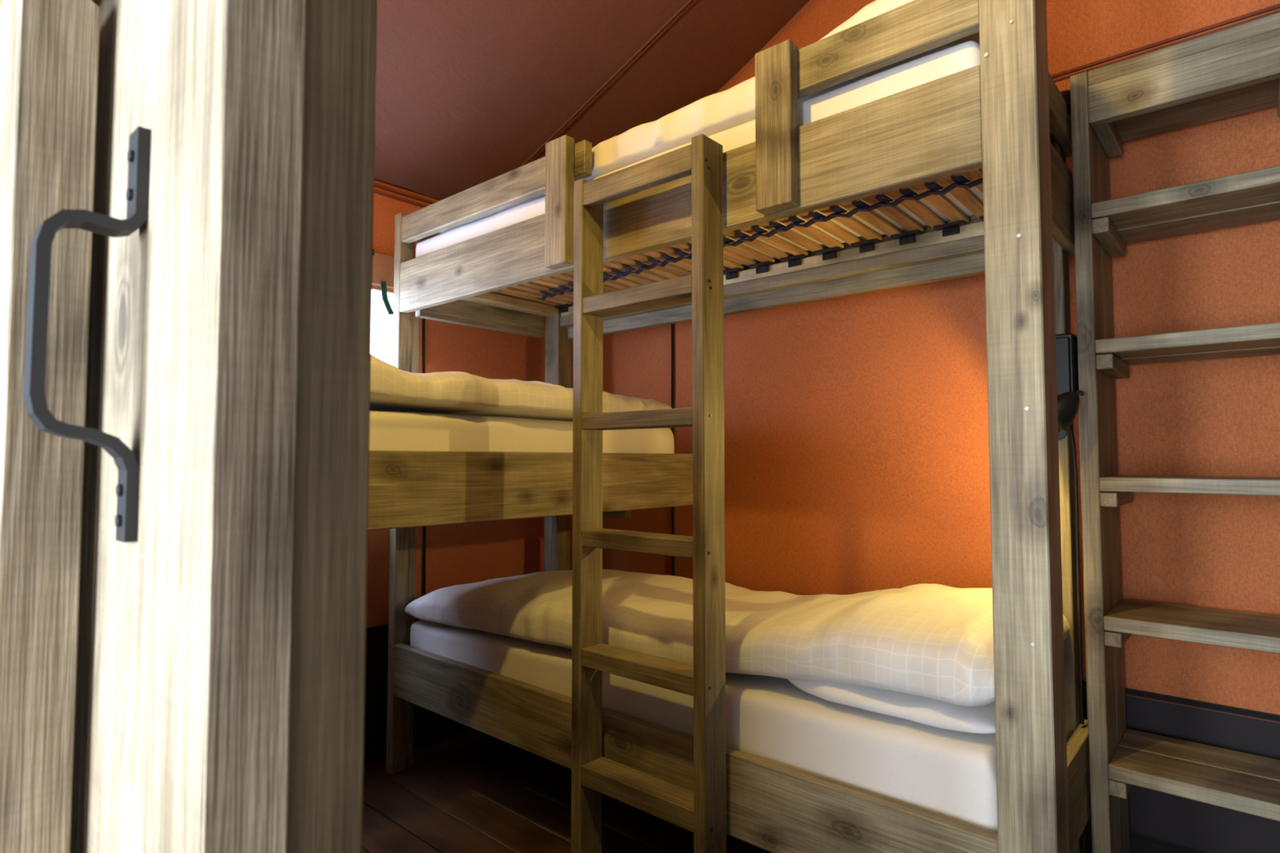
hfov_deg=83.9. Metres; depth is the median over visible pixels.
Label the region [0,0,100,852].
door frame
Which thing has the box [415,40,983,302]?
mattress
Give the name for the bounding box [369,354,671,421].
duvet
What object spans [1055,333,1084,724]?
cable
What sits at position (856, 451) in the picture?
wall
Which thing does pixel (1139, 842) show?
trim
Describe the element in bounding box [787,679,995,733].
pillow
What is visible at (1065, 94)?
reading lamp
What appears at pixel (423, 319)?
trim
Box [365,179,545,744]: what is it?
wall
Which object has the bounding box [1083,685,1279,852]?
baseboard
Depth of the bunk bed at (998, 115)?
1.55 m
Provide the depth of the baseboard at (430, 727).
2.72 m
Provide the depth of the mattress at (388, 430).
2.01 m
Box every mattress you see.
[368,410,674,453]
[409,620,1073,833]
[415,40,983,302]
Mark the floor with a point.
(475, 791)
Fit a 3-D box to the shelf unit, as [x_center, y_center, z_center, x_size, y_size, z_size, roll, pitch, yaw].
[1.365,0.168,1.721,0.463,2.125,0.306,-2,-4,41]
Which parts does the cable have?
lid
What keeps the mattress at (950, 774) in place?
on the bunk bed at (998, 115)
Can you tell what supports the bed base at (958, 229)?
on the bunk bed at (998, 115)
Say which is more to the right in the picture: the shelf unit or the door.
the shelf unit
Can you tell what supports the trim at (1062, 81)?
attached to the wall at (856, 451)
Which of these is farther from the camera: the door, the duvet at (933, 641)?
the duvet at (933, 641)
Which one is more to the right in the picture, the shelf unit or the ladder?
the shelf unit
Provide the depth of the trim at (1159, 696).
1.86 m
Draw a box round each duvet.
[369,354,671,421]
[404,569,1070,706]
[439,0,979,233]
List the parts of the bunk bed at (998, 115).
post, rail, guard rail, post, support rail, guard rail, post, post, rail, post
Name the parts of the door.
handle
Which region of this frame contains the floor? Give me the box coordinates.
[362,729,771,852]
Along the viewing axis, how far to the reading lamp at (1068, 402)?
1.70 m
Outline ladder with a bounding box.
[571,133,726,852]
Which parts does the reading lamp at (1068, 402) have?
lamp shade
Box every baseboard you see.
[363,627,475,767]
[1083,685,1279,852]
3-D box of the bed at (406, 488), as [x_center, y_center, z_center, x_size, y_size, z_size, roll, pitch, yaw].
[-0.715,0.668,2.213,0.830,1.172,1.830,-2,-4,41]
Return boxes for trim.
[365,618,1279,723]
[373,182,436,207]
[422,318,426,595]
[519,0,697,167]
[671,324,674,576]
[1050,3,1279,91]
[1084,819,1206,852]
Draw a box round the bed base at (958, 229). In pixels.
[461,168,983,316]
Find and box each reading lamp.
[1049,89,1071,142]
[1057,390,1084,440]
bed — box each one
[368,450,693,530]
[386,0,1091,852]
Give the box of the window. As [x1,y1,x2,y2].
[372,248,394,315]
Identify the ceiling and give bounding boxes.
[373,0,808,200]
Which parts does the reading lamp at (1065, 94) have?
lamp shade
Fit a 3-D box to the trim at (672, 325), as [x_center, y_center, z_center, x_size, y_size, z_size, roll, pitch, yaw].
[0.141,-0.217,3.067,0.015,1.980,0.014,-2,-4,41]
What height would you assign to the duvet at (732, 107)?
0.220 m
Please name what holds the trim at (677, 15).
attached to the ceiling
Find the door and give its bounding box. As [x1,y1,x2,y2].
[22,0,377,852]
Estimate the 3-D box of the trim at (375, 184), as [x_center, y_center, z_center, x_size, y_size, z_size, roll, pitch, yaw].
[-1.101,-0.933,2.693,0.008,0.035,2.270,-2,-4,41]
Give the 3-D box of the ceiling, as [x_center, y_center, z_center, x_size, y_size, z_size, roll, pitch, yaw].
[-0.069,-1.625,0.969,3.923,1.189,3.650,-2,-4,41]
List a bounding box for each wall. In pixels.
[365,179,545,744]
[569,0,1279,715]
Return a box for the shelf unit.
[1070,12,1279,852]

